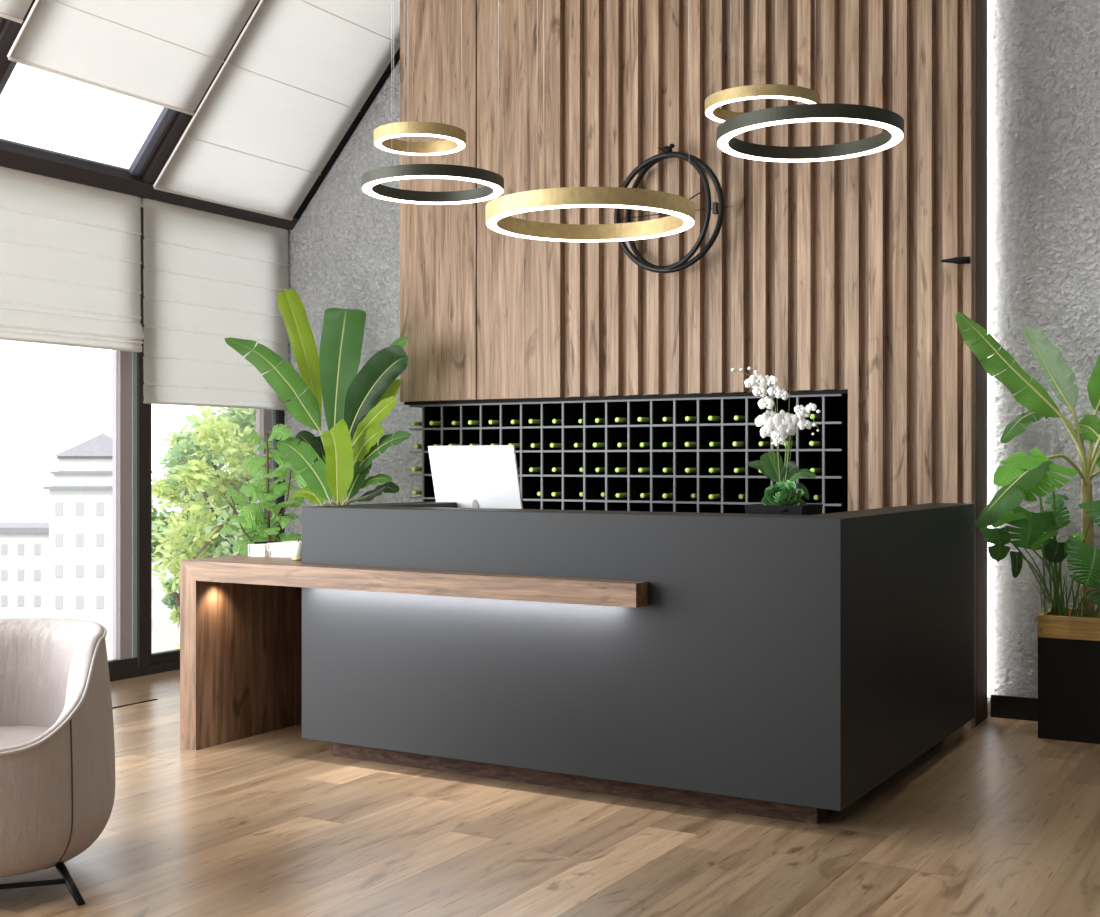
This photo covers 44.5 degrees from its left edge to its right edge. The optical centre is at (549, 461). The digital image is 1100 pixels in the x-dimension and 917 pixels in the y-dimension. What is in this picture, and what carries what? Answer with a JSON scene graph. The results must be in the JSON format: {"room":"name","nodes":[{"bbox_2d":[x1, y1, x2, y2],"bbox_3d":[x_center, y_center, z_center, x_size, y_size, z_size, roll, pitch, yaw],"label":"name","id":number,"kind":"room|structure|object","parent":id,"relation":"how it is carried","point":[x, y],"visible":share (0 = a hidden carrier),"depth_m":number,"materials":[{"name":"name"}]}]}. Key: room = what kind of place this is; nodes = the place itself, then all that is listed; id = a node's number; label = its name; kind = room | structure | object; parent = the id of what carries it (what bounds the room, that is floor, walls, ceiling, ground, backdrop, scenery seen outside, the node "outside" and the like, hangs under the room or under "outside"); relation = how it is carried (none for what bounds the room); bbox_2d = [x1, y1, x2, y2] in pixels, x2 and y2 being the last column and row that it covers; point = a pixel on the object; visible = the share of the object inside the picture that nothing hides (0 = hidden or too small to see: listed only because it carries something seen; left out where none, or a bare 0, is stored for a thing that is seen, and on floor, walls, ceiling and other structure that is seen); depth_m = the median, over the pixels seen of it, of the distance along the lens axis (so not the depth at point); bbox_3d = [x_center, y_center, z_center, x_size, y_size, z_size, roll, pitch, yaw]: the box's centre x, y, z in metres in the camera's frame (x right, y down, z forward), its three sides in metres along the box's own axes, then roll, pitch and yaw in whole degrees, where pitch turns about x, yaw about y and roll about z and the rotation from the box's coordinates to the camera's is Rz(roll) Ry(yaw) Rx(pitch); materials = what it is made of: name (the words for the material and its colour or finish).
{"room":"lobby","nodes":[
{"label":"lobby","id":0,"kind":"room"},
{"bbox_2d":[0,0,189,183],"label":"window","id":1,"kind":"structure","parent":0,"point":[169,124],"depth_m":7.78,"materials":[{"name":"metal"}]},
{"bbox_2d":[0,0,32,23],"bbox_3d":[-2.466,-2.720,5.788,1.026,1.153,1.247,0,0,30],"label":"blind","id":2,"kind":"object","parent":1,"relation":"attached to","point":[14,10],"visible":1,"depth_m":6.51,"materials":[{"name":"fabric"}]},
{"bbox_2d":[7,0,257,115],"bbox_3d":[-1.882,-2.646,6.915,1.158,1.303,1.252,0,0,30],"label":"blind","id":3,"kind":"object","parent":1,"relation":"attached to","point":[165,53],"visible":1,"depth_m":7.15,"materials":[{"name":"fabric"}]},
{"bbox_2d":[0,669,1099,916],"bbox_3d":[-0.164,1.340,3.377,8.900,0.120,8.660,0,0,30],"label":"floor","id":4,"kind":"structure","parent":0,"point":[997,818],"depth_m":4.50,"materials":[{"name":"brown wood"}]},
{"bbox_2d":[0,618,114,905],"bbox_3d":[-1.819,0.911,4.167,0.900,0.754,0.927,0,0,-17],"label":"armchair","id":5,"kind":"object","parent":4,"relation":"on","point":[57,743],"visible":1,"depth_m":4.00,"materials":[{"name":"grey leather"}]},
{"bbox_2d":[0,726,50,747],"bbox_3d":[-1.820,0.907,4.170,0.702,0.085,0.718,0,0,-18],"label":"seat cushion","id":6,"kind":"object","parent":5,"relation":"on","point":[10,736],"depth_m":4.29,"materials":[{"name":"grey leather"}]},
{"bbox_2d":[108,207,147,681],"bbox_3d":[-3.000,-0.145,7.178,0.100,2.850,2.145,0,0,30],"label":"pillar","id":7,"kind":"structure","parent":4,"relation":"on","point":[130,414],"depth_m":7.99,"materials":[{"name":"metal"}]},
{"bbox_2d":[112,699,157,708],"bbox_3d":[-2.368,1.278,6.827,0.015,0.004,0.980,0,0,30],"label":"floor vent","id":8,"kind":"object","parent":4,"relation":"in","point":[151,699],"visible":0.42,"depth_m":7.11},
{"bbox_2d":[220,424,308,554],"bbox_3d":[-1.693,0.527,7.926,0.586,1.506,0.410,0,0,30],"label":"potted plant","id":9,"kind":"object","parent":4,"relation":"on","point":[252,521],"visible":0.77,"depth_m":7.90,"materials":[{"name":"plant"}]},
{"bbox_2d":[224,289,411,505],"bbox_3d":[-1.325,0.108,7.888,1.290,2.344,0.436,0,0,34],"label":"banana plant","id":10,"kind":"object","parent":4,"relation":"on","point":[355,404],"visible":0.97,"depth_m":7.74,"materials":[{"name":"green plant"}]},
{"bbox_2d":[180,555,647,749],"bbox_3d":[-0.319,0.860,6.045,2.281,0.840,1.395,0,0,30],"label":"counter","id":11,"kind":"object","parent":4,"relation":"on","point":[241,615],"visible":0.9,"depth_m":6.02,"materials":[{"name":"brown wood"}]},
{"bbox_2d":[248,543,268,556],"bbox_3d":[-1.333,0.412,6.347,0.090,0.055,0.190,0,0,20],"label":"book","id":12,"kind":"object","parent":11,"relation":"on","point":[260,550],"visible":0.54,"depth_m":6.27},
{"bbox_2d":[254,541,282,543],"bbox_3d":[-1.326,0.379,6.343,0.150,0.009,0.009,0,0,-39],"label":"pen","id":13,"kind":"object","parent":12,"relation":"on","point":[267,541],"visible":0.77,"depth_m":6.33,"materials":[{"name":"black metal"}]},
{"bbox_2d":[269,551,291,557],"bbox_3d":[-1.196,0.424,6.290,0.145,0.030,0.220,0,0,16],"label":"book","id":14,"kind":"object","parent":11,"relation":"on","point":[281,554],"visible":0.43,"depth_m":6.19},
{"bbox_2d":[267,541,292,550],"bbox_3d":[-1.203,0.392,6.288,0.140,0.034,0.210,0,0,21],"label":"book","id":15,"kind":"object","parent":14,"relation":"on","point":[286,545],"visible":0.52,"depth_m":6.20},
{"bbox_2d":[292,539,301,560],"bbox_3d":[-1.127,0.392,6.023,0.060,0.094,0.060,0,0,30],"label":"candle","id":16,"kind":"object","parent":11,"relation":"on","point":[296,545],"visible":0.72,"depth_m":6.00,"materials":[{"name":"white wax"}]},
{"bbox_2d":[302,499,974,823],"bbox_3d":[0.454,0.737,6.023,2.389,1.087,1.950,0,0,30],"label":"reception desk","id":17,"kind":"object","parent":4,"relation":"on","point":[777,666],"visible":0.91,"depth_m":5.09,"materials":[{"name":"laminate"}]},
{"bbox_2d":[428,445,522,508],"bbox_3d":[-0.338,0.211,6.420,0.484,0.577,0.180,0,0,30],"label":"computer monitor","id":18,"kind":"object","parent":17,"relation":"on","point":[476,476],"visible":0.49,"depth_m":6.35,"materials":[{"name":"plastic"}]},
{"bbox_2d":[731,367,822,514],"bbox_3d":[0.871,0.066,5.135,0.360,0.868,0.241,0,0,30],"label":"orchid arrangement","id":19,"kind":"object","parent":17,"relation":"on","point":[779,498],"visible":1,"depth_m":5.10,"materials":[{"name":"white plant"}]},
{"bbox_2d":[1037,608,1099,743],"bbox_3d":[2.757,0.995,6.174,0.922,0.570,0.399,0,0,30],"label":"planter box","id":20,"kind":"object","parent":4,"relation":"on","point":[1068,647],"visible":0.8,"depth_m":6.17,"materials":[{"name":"black wood"}]},
{"bbox_2d":[955,311,1099,617],"bbox_3d":[2.325,0.029,6.208,0.849,1.472,0.454,0,0,-3],"label":"banana plant","id":21,"kind":"object","parent":20,"relation":"on","point":[1033,397],"visible":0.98,"depth_m":6.26,"materials":[{"name":"green plant"}]},
{"bbox_2d":[981,448,1099,616],"bbox_3d":[2.307,0.349,6.230,0.623,0.829,0.349,0,0,5],"label":"monstera plant","id":22,"kind":"object","parent":20,"relation":"on","point":[1035,530],"visible":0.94,"depth_m":6.21,"materials":[{"name":"green plant"}]},
{"bbox_2d":[1033,570,1098,617],"bbox_3d":[2.452,0.631,6.290,0.345,0.261,0.228,0,0,30],"label":"grass tuft","id":23,"kind":"object","parent":20,"relation":"on","point":[1043,601],"visible":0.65,"depth_m":6.29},
{"bbox_2d":[285,0,1099,715],"bbox_3d":[1.981,-1.320,7.023,8.890,5.200,0.200,0,0,30],"label":"wall","id":24,"kind":"structure","parent":0,"point":[1043,56],"depth_m":6.71,"materials":[{"name":"concrete"}]},
{"bbox_2d":[0,138,298,229],"bbox_3d":[-3.914,-1.640,5.462,0.200,0.140,8.460,0,0,30],"label":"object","id":25,"kind":"structure","parent":24,"relation":"attached to","point":[13,155],"depth_m":7.64,"materials":[{"name":"metal"}]},
{"bbox_2d":[0,17,19,60],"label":"window frame","id":26,"kind":"structure","parent":25,"relation":"on","point":[8,28],"depth_m":6.60,"materials":[{"name":"metal"}]},
{"bbox_2d":[0,166,144,351],"bbox_3d":[-3.018,-1.108,6.951,0.079,0.920,2.336,0,0,30],"label":"blind","id":27,"kind":"object","parent":25,"relation":"hanging from","point":[70,252],"visible":1,"depth_m":7.49,"materials":[{"name":"fabric"}]},
{"bbox_2d":[141,198,288,409],"bbox_3d":[-2.104,-0.958,8.532,0.055,1.220,1.272,0,0,30],"label":"blind","id":28,"kind":"object","parent":25,"relation":"hanging from","point":[209,278],"visible":0.83,"depth_m":8.43,"materials":[{"name":"fabric"}]},
{"bbox_2d":[151,0,259,183],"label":"window","id":29,"kind":"structure","parent":24,"relation":"in","point":[191,116],"depth_m":7.79,"materials":[{"name":"metal"}]},
{"bbox_2d":[153,0,399,220],"bbox_3d":[-1.394,-2.454,8.081,1.498,1.686,1.217,0,0,30],"label":"blind","id":30,"kind":"object","parent":29,"relation":"attached to","point":[298,74],"visible":0.95,"depth_m":8.16,"materials":[{"name":"fabric"}]},
{"bbox_2d":[148,404,284,674],"bbox_3d":[-2.150,-0.145,8.627,0.100,2.850,1.215,0,0,30],"label":"window","id":31,"kind":"structure","parent":24,"relation":"in","point":[165,661],"depth_m":8.22,"materials":[{"name":"metal"}]},
{"bbox_2d":[293,48,399,218],"bbox_3d":[-1.104,-2.472,8.673,1.582,1.775,0.074,0,0,30],"label":"trim","id":32,"kind":"structure","parent":24,"relation":"attached to","point":[396,58],"depth_m":8.80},
{"bbox_2d":[400,0,986,729],"bbox_3d":[0.646,-1.020,7.440,3.385,4.600,0.372,0,0,30],"label":"wall panel","id":33,"kind":"object","parent":24,"relation":"attached to","point":[823,277],"visible":0.78,"depth_m":7.10,"materials":[{"name":"brown wood"}]},
{"bbox_2d":[409,394,847,513],"bbox_3d":[0.410,0.467,7.611,2.748,1.626,0.316,0,0,30],"label":"wine rack","id":34,"kind":"object","parent":33,"relation":"in","point":[832,484],"visible":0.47,"depth_m":7.47,"materials":[{"name":"metal"}]},
{"bbox_2d":[411,421,421,425],"bbox_3d":[-0.774,-0.233,8.202,0.054,0.054,0.206,0,0,30],"label":"wine bottle","id":35,"kind":"object","parent":34,"relation":"on","point":[414,423],"visible":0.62,"depth_m":8.13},
{"bbox_2d":[411,467,421,471],"bbox_3d":[-0.774,0.044,8.202,0.054,0.054,0.206,0,0,30],"label":"wine bottle","id":36,"kind":"object","parent":34,"relation":"on","point":[413,469],"visible":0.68,"depth_m":8.12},
{"bbox_2d":[412,490,421,494],"bbox_3d":[-0.770,0.184,8.208,0.054,0.054,0.206,0,0,30],"label":"wine bottle","id":37,"kind":"object","parent":34,"relation":"on","point":[414,492],"visible":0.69,"depth_m":8.13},
{"bbox_2d":[414,444,421,448],"bbox_3d":[-0.761,-0.095,8.243,0.054,0.054,0.206,0,0,30],"label":"wine bottle","id":38,"kind":"object","parent":34,"relation":"on","point":[416,446],"visible":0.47,"depth_m":8.16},
{"bbox_2d":[429,421,440,425],"bbox_3d":[-0.660,-0.233,8.132,0.054,0.054,0.206,0,0,30],"label":"wine bottle","id":39,"kind":"object","parent":34,"relation":"on","point":[438,423],"visible":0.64,"depth_m":8.07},
{"bbox_2d":[452,421,459,424],"bbox_3d":[-0.524,-0.233,8.108,0.054,0.054,0.206,0,0,30],"label":"wine bottle","id":40,"kind":"object","parent":34,"relation":"on","point":[453,422],"visible":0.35,"depth_m":8.02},
{"bbox_2d":[468,420,479,424],"bbox_3d":[-0.420,-0.233,7.990,0.054,0.054,0.206,0,0,30],"label":"wine bottle","id":41,"kind":"object","parent":34,"relation":"on","point":[470,422],"visible":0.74,"depth_m":7.92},
{"bbox_2d":[488,420,499,424],"bbox_3d":[-0.296,-0.233,7.926,0.054,0.054,0.206,0,0,30],"label":"wine bottle","id":42,"kind":"object","parent":34,"relation":"on","point":[496,422],"visible":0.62,"depth_m":7.86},
{"bbox_2d":[508,443,519,447],"bbox_3d":[-0.180,-0.095,7.851,0.054,0.054,0.206,0,0,30],"label":"wine bottle","id":43,"kind":"object","parent":34,"relation":"on","point":[516,445],"visible":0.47,"depth_m":7.80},
{"bbox_2d":[511,420,519,423],"bbox_3d":[-0.166,-0.233,7.893,0.054,0.054,0.206,0,0,30],"label":"wine bottle","id":44,"kind":"object","parent":34,"relation":"on","point":[512,421],"visible":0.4,"depth_m":7.81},
{"bbox_2d":[529,419,540,424],"bbox_3d":[-0.060,-0.233,7.779,0.054,0.054,0.206,0,0,30],"label":"wine bottle","id":45,"kind":"object","parent":34,"relation":"on","point":[531,421],"visible":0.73,"depth_m":7.72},
{"bbox_2d":[529,467,540,471],"bbox_3d":[-0.057,0.044,7.784,0.054,0.054,0.206,0,0,30],"label":"wine bottle","id":46,"kind":"object","parent":34,"relation":"on","point":[537,469],"visible":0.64,"depth_m":7.72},
{"bbox_2d":[531,443,540,447],"bbox_3d":[-0.048,-0.095,7.819,0.054,0.054,0.206,0,0,30],"label":"wine bottle","id":47,"kind":"object","parent":34,"relation":"on","point":[533,445],"visible":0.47,"depth_m":7.75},
{"bbox_2d":[550,443,561,447],"bbox_3d":[0.062,-0.095,7.712,0.054,0.054,0.206,0,0,30],"label":"wine bottle","id":48,"kind":"object","parent":34,"relation":"on","point":[552,445],"visible":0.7,"depth_m":7.65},
{"bbox_2d":[552,419,561,423],"bbox_3d":[0.075,-0.233,7.754,0.054,0.054,0.206,0,0,30],"label":"wine bottle","id":49,"kind":"object","parent":34,"relation":"on","point":[555,421],"visible":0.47,"depth_m":7.68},
{"bbox_2d":[552,492,561,496],"bbox_3d":[0.071,0.184,7.748,0.054,0.054,0.206,0,0,30],"label":"wine bottle","id":50,"kind":"object","parent":34,"relation":"on","point":[554,494],"visible":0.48,"depth_m":7.67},
{"bbox_2d":[552,467,561,471],"bbox_3d":[0.073,0.044,7.751,0.054,0.054,0.206,0,0,30],"label":"wine bottle","id":51,"kind":"object","parent":34,"relation":"on","point":[554,469],"visible":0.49,"depth_m":7.68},
{"bbox_2d":[574,443,582,447],"bbox_3d":[0.198,-0.095,7.688,0.054,0.054,0.206,0,0,30],"label":"wine bottle","id":52,"kind":"object","parent":34,"relation":"on","point":[576,445],"visible":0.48,"depth_m":7.61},
{"bbox_2d":[593,442,604,447],"bbox_3d":[0.301,-0.095,7.569,0.054,0.054,0.206,0,0,30],"label":"wine bottle","id":53,"kind":"object","parent":34,"relation":"on","point":[602,445],"visible":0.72,"depth_m":7.51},
{"bbox_2d":[595,418,604,422],"bbox_3d":[0.315,-0.233,7.612,0.054,0.054,0.206,0,0,30],"label":"wine bottle","id":54,"kind":"object","parent":34,"relation":"on","point":[597,420],"visible":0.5,"depth_m":7.53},
{"bbox_2d":[595,468,604,471],"bbox_3d":[0.317,0.044,7.616,0.054,0.054,0.206,0,0,30],"label":"wine bottle","id":55,"kind":"object","parent":34,"relation":"on","point":[596,469],"visible":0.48,"depth_m":7.53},
{"bbox_2d":[615,417,626,423],"bbox_3d":[0.420,-0.233,7.497,0.054,0.054,0.206,0,0,30],"label":"wine bottle","id":56,"kind":"object","parent":34,"relation":"on","point":[617,419],"visible":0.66,"depth_m":7.43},
{"bbox_2d":[615,467,626,472],"bbox_3d":[0.421,0.044,7.500,0.054,0.054,0.206,0,0,30],"label":"wine bottle","id":57,"kind":"object","parent":34,"relation":"on","point":[617,470],"visible":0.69,"depth_m":7.43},
{"bbox_2d":[616,492,626,497],"bbox_3d":[0.424,0.184,7.504,0.054,0.054,0.206,0,0,30],"label":"wine bottle","id":58,"kind":"object","parent":34,"relation":"on","point":[618,495],"visible":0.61,"depth_m":7.44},
{"bbox_2d":[617,443,626,446],"bbox_3d":[0.436,-0.095,7.544,0.054,0.054,0.206,0,0,30],"label":"wine bottle","id":59,"kind":"object","parent":34,"relation":"on","point":[618,444],"visible":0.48,"depth_m":7.46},
{"bbox_2d":[409,496,847,505],"bbox_3d":[0.386,0.218,7.619,2.700,0.012,0.303,0,0,30],"label":"shelf","id":60,"kind":"object","parent":34,"relation":"attached to","point":[527,500],"depth_m":7.43,"materials":[{"name":"metal"}]},
{"bbox_2d":[409,474,847,478],"bbox_3d":[0.386,0.078,7.619,2.700,0.012,0.303,0,0,30],"label":"shelf","id":61,"kind":"object","parent":34,"relation":"attached to","point":[424,476],"depth_m":7.42,"materials":[{"name":"metal"}]},
{"bbox_2d":[409,449,847,452],"bbox_3d":[0.386,-0.061,7.619,2.700,0.012,0.303,0,0,30],"label":"shelf","id":62,"kind":"object","parent":34,"relation":"attached to","point":[423,450],"depth_m":7.35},
{"bbox_2d":[409,421,847,430],"bbox_3d":[0.386,-0.199,7.619,2.700,0.012,0.303,0,0,30],"label":"shelf","id":63,"kind":"object","parent":34,"relation":"attached to","point":[524,425],"depth_m":7.53,"materials":[{"name":"metal"}]},
{"bbox_2d":[409,394,847,407],"bbox_3d":[0.386,-0.340,7.619,2.700,0.012,0.303,0,0,30],"label":"shelf","id":64,"kind":"object","parent":34,"relation":"attached to","point":[817,399],"depth_m":7.42,"materials":[{"name":"metal"}]},
{"bbox_2d":[638,417,649,423],"bbox_3d":[0.540,-0.233,7.427,0.054,0.054,0.206,0,0,30],"label":"wine bottle","id":65,"kind":"object","parent":34,"relation":"on","point":[640,419],"visible":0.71,"depth_m":7.37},
{"bbox_2d":[638,467,649,472],"bbox_3d":[0.544,0.044,7.434,0.054,0.054,0.206,0,0,30],"label":"wine bottle","id":66,"kind":"object","parent":34,"relation":"on","point":[640,470],"visible":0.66,"depth_m":7.37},
{"bbox_2d":[640,493,649,497],"bbox_3d":[0.558,0.184,7.478,0.054,0.054,0.206,0,0,30],"label":"wine bottle","id":67,"kind":"object","parent":34,"relation":"on","point":[642,495],"visible":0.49,"depth_m":7.40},
{"bbox_2d":[640,442,649,446],"bbox_3d":[0.556,-0.095,7.474,0.054,0.054,0.206,0,0,30],"label":"wine bottle","id":68,"kind":"object","parent":34,"relation":"on","point":[642,444],"visible":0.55,"depth_m":7.39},
{"bbox_2d":[662,442,672,447],"bbox_3d":[0.674,-0.095,7.400,0.054,0.054,0.206,0,0,30],"label":"wine bottle","id":69,"kind":"object","parent":34,"relation":"on","point":[665,444],"visible":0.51,"depth_m":7.33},
{"bbox_2d":[662,493,672,497],"bbox_3d":[0.674,0.184,7.399,0.054,0.054,0.206,0,0,30],"label":"wine bottle","id":70,"kind":"object","parent":34,"relation":"on","point":[668,495],"visible":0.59,"depth_m":7.33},
{"bbox_2d":[663,417,672,421],"bbox_3d":[0.675,-0.233,7.401,0.054,0.054,0.206,0,0,30],"label":"wine bottle","id":71,"kind":"object","parent":34,"relation":"on","point":[665,419],"visible":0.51,"depth_m":7.33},
{"bbox_2d":[663,468,672,472],"bbox_3d":[0.675,0.044,7.402,0.054,0.054,0.206,0,0,30],"label":"wine bottle","id":72,"kind":"object","parent":34,"relation":"on","point":[665,470],"visible":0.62,"depth_m":7.32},
{"bbox_2d":[685,441,696,447],"bbox_3d":[0.784,-0.095,7.293,0.054,0.054,0.206,0,0,30],"label":"wine bottle","id":73,"kind":"object","parent":34,"relation":"on","point":[687,444],"visible":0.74,"depth_m":7.23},
{"bbox_2d":[685,467,696,473],"bbox_3d":[0.787,0.044,7.297,0.054,0.054,0.206,0,0,30],"label":"wine bottle","id":74,"kind":"object","parent":34,"relation":"on","point":[687,470],"visible":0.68,"depth_m":7.24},
{"bbox_2d":[685,416,696,422],"bbox_3d":[0.786,-0.233,7.296,0.054,0.054,0.206,0,0,30],"label":"wine bottle","id":75,"kind":"object","parent":34,"relation":"on","point":[687,418],"visible":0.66,"depth_m":7.23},
{"bbox_2d":[708,415,720,422],"bbox_3d":[0.901,-0.233,7.216,0.054,0.054,0.206,0,0,30],"label":"wine bottle","id":76,"kind":"object","parent":34,"relation":"on","point":[710,418],"visible":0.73,"depth_m":7.16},
{"bbox_2d":[709,492,720,499],"bbox_3d":[0.905,0.184,7.223,0.054,0.054,0.206,0,0,30],"label":"wine bottle","id":77,"kind":"object","parent":34,"relation":"on","point":[711,496],"visible":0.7,"depth_m":7.17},
{"bbox_2d":[709,466,720,473],"bbox_3d":[0.906,0.044,7.225,0.054,0.054,0.206,0,0,30],"label":"wine bottle","id":78,"kind":"object","parent":34,"relation":"on","point":[711,470],"visible":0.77,"depth_m":7.17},
{"bbox_2d":[709,441,720,447],"bbox_3d":[0.912,-0.095,7.255,0.054,0.054,0.206,0,0,30],"label":"wine bottle","id":79,"kind":"object","parent":34,"relation":"on","point":[712,444],"visible":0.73,"depth_m":7.19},
{"bbox_2d":[732,440,744,448],"bbox_3d":[1.020,-0.095,7.145,0.054,0.054,0.206,0,0,30],"label":"wine bottle","id":80,"kind":"object","parent":34,"relation":"on","point":[738,444],"visible":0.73,"depth_m":7.09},
{"bbox_2d":[734,415,744,421],"bbox_3d":[1.033,-0.233,7.187,0.054,0.054,0.206,0,0,30],"label":"wine bottle","id":81,"kind":"object","parent":34,"relation":"on","point":[737,418],"visible":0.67,"depth_m":7.12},
{"bbox_2d":[734,467,744,473],"bbox_3d":[1.034,0.044,7.188,0.054,0.054,0.206,0,0,30],"label":"wine bottle","id":82,"kind":"object","parent":34,"relation":"on","point":[736,470],"visible":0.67,"depth_m":7.12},
{"bbox_2d":[738,494,744,498],"bbox_3d":[1.068,0.184,7.262,0.054,0.054,0.206,0,0,30],"label":"wine bottle","id":83,"kind":"object","parent":34,"relation":"on","point":[741,496],"visible":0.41,"depth_m":7.17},
{"bbox_2d":[759,440,770,448],"bbox_3d":[1.153,-0.095,7.116,0.054,0.054,0.206,0,0,30],"label":"wine bottle","id":84,"kind":"object","parent":34,"relation":"on","point":[761,443],"visible":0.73,"depth_m":7.06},
{"bbox_2d":[784,439,795,448],"bbox_3d":[1.265,-0.095,7.013,0.054,0.054,0.206,0,0,30],"label":"wine bottle","id":85,"kind":"object","parent":34,"relation":"on","point":[793,441],"visible":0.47,"depth_m":7.00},
{"bbox_2d":[809,439,821,448],"bbox_3d":[1.383,-0.095,6.939,0.054,0.054,0.206,0,0,30],"label":"wine bottle","id":86,"kind":"object","parent":34,"relation":"on","point":[818,443],"visible":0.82,"depth_m":6.89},
{"bbox_2d":[810,413,821,421],"bbox_3d":[1.396,-0.233,6.980,0.054,0.054,0.206,0,0,30],"label":"wine bottle","id":87,"kind":"object","parent":34,"relation":"on","point":[814,416],"visible":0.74,"depth_m":6.93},
{"bbox_2d":[810,466,821,474],"bbox_3d":[1.395,0.044,6.978,0.054,0.054,0.206,0,0,30],"label":"wine bottle","id":88,"kind":"object","parent":34,"relation":"on","point":[815,470],"visible":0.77,"depth_m":6.93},
{"bbox_2d":[813,495,821,499],"bbox_3d":[1.427,0.184,7.049,0.054,0.054,0.206,0,0,30],"label":"wine bottle","id":89,"kind":"object","parent":34,"relation":"on","point":[816,497],"visible":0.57,"depth_m":6.96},
{"bbox_2d":[614,144,732,272],"bbox_3d":[0.671,-1.338,7.124,0.680,0.682,0.221,0,0,40],"label":"wall clock","id":90,"kind":"object","parent":33,"relation":"attached to","point":[698,164],"visible":0.85,"depth_m":7.03,"materials":[{"name":"black metal"}]},
{"bbox_2d":[941,256,969,263],"bbox_3d":[1.942,-0.961,6.433,0.135,0.034,0.054,0,0,30],"label":"peg","id":91,"kind":"object","parent":33,"relation":"attached to","point":[957,260],"visible":1,"depth_m":6.41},
{"bbox_3d":[0.591,-3.395,2.934,7.150,0.150,8.660,0,0,30],"label":"ceiling","id":92,"kind":"structure","parent":0,"visible":0},
{"bbox_2d":[374,0,465,155],"bbox_3d":[-0.565,-2.348,5.848,0.400,1.944,0.400,0,0,30],"label":"lamp","id":93,"kind":"object","parent":92,"relation":"hanging from","point":[383,135],"visible":1,"depth_m":5.78,"materials":[{"name":"gold metal"}]},
{"bbox_2d":[374,134,464,155],"bbox_3d":[-0.565,-1.380,5.848,0.394,0.008,0.394,0,0,30],"label":"diffuser","id":94,"kind":"object","parent":93,"relation":"attached to","point":[380,142],"depth_m":5.94,"materials":[{"name":"plastic"}]},
{"bbox_2d":[361,0,503,204],"bbox_3d":[-0.453,-2.184,5.210,0.550,2.272,0.550,0,0,30],"label":"lamp","id":95,"kind":"object","parent":92,"relation":"hanging from","point":[370,180],"visible":1,"depth_m":5.10,"materials":[{"name":"black metal"}]},
{"bbox_2d":[362,175,502,204],"bbox_3d":[-0.453,-1.052,5.210,0.544,0.008,0.544,0,0,30],"label":"diffuser","id":96,"kind":"object","parent":95,"relation":"attached to","point":[369,182],"depth_m":5.29,"materials":[{"name":"plastic"}]},
{"bbox_2d":[485,0,694,241],"bbox_3d":[0.153,-2.113,5.148,0.800,2.414,0.800,0,0,30],"label":"lamp","id":97,"kind":"object","parent":92,"relation":"hanging from","point":[681,210],"visible":1,"depth_m":4.96,"materials":[{"name":"gold metal"}]},
{"bbox_2d":[486,204,693,241],"bbox_3d":[0.153,-0.910,5.148,0.794,0.008,0.794,0,0,30],"label":"diffuser","id":98,"kind":"object","parent":97,"relation":"attached to","point":[686,215],"depth_m":5.26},
{"bbox_2d":[705,0,819,122],"bbox_3d":[0.930,-2.428,5.899,0.500,1.785,0.500,0,0,30],"label":"lamp","id":99,"kind":"object","parent":92,"relation":"hanging from","point":[780,91],"visible":0.58,"depth_m":5.70,"materials":[{"name":"gold metal"}]},
{"bbox_2d":[705,96,815,122],"bbox_3d":[0.930,-1.539,5.899,0.494,0.008,0.494,0,0,30],"label":"diffuser","id":100,"kind":"object","parent":99,"relation":"attached to","point":[710,106],"depth_m":5.75,"materials":[{"name":"plastic"}]},
{"bbox_2d":[716,0,903,161],"bbox_3d":[0.986,-2.268,5.117,0.700,2.103,0.700,0,0,30],"label":"lamp","id":101,"kind":"object","parent":92,"relation":"hanging from","point":[892,122],"visible":1,"depth_m":4.97,"materials":[{"name":"black metal"}]},
{"bbox_2d":[717,118,902,161],"bbox_3d":[0.986,-1.221,5.117,0.694,0.008,0.694,0,0,30],"label":"diffuser","id":102,"kind":"object","parent":101,"relation":"attached to","point":[895,127],"depth_m":5.19,"materials":[{"name":"plastic"}]},
{"label":"outside","id":103,"kind":"structure","parent":0,"visible":0},
{"bbox_2d":[154,523,236,652],"bbox_3d":[-65.405,15.380,154.313,251.000,0.200,320.000,0,0,30],"label":"ground","id":104,"kind":"structure","parent":103,"point":[166,636],"depth_m":127.25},
{"bbox_2d":[0,522,48,618],"bbox_3d":[-38.900,9.880,96.000,12.400,10.800,8.400,0,0,2],"label":"building","id":105,"kind":"structure","parent":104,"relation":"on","point":[24,546],"depth_m":91.90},
{"bbox_2d":[43,433,153,659],"bbox_3d":[-25.923,6.800,78.000,5.100,16.960,5.100,0,0,-1],"label":"tower building","id":106,"kind":"structure","parent":104,"relation":"on","point":[81,492],"depth_m":75.71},
{"bbox_2d":[152,426,223,627],"bbox_3d":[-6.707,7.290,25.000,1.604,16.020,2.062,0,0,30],"label":"tree","id":107,"kind":"object","parent":104,"relation":"on","point":[168,492],"visible":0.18,"depth_m":24.55,"materials":[{"name":"green plant"}]},
{"bbox_2d":[152,407,255,592],"bbox_3d":[-4.204,7.032,19.119,2.975,16.538,3.252,0,0,43],"label":"tree","id":108,"kind":"object","parent":104,"relation":"on","point":[214,486],"visible":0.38,"depth_m":18.45,"materials":[{"name":"green plant"}]},
{"bbox_2d":[177,406,247,540],"bbox_3d":[-5.733,5.995,32.187,6.117,18.613,6.023,0,0,-44],"label":"tree","id":109,"kind":"object","parent":104,"relation":"on","point":[206,413],"visible":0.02,"depth_m":31.98,"materials":[{"name":"green plant"}]},
{"bbox_3d":[3.538,-1.020,1.090,0.200,4.600,8.460,0,0,30],"label":"wall","id":110,"kind":"structure","parent":0,"visible":0},
{"bbox_2d":[990,694,1037,720],"bbox_3d":[3.901,1.224,5.770,3.910,0.112,0.018,0,0,30],"label":"baseboard","id":111,"kind":"structure","parent":110,"relation":"attached to","point":[1001,706],"depth_m":6.70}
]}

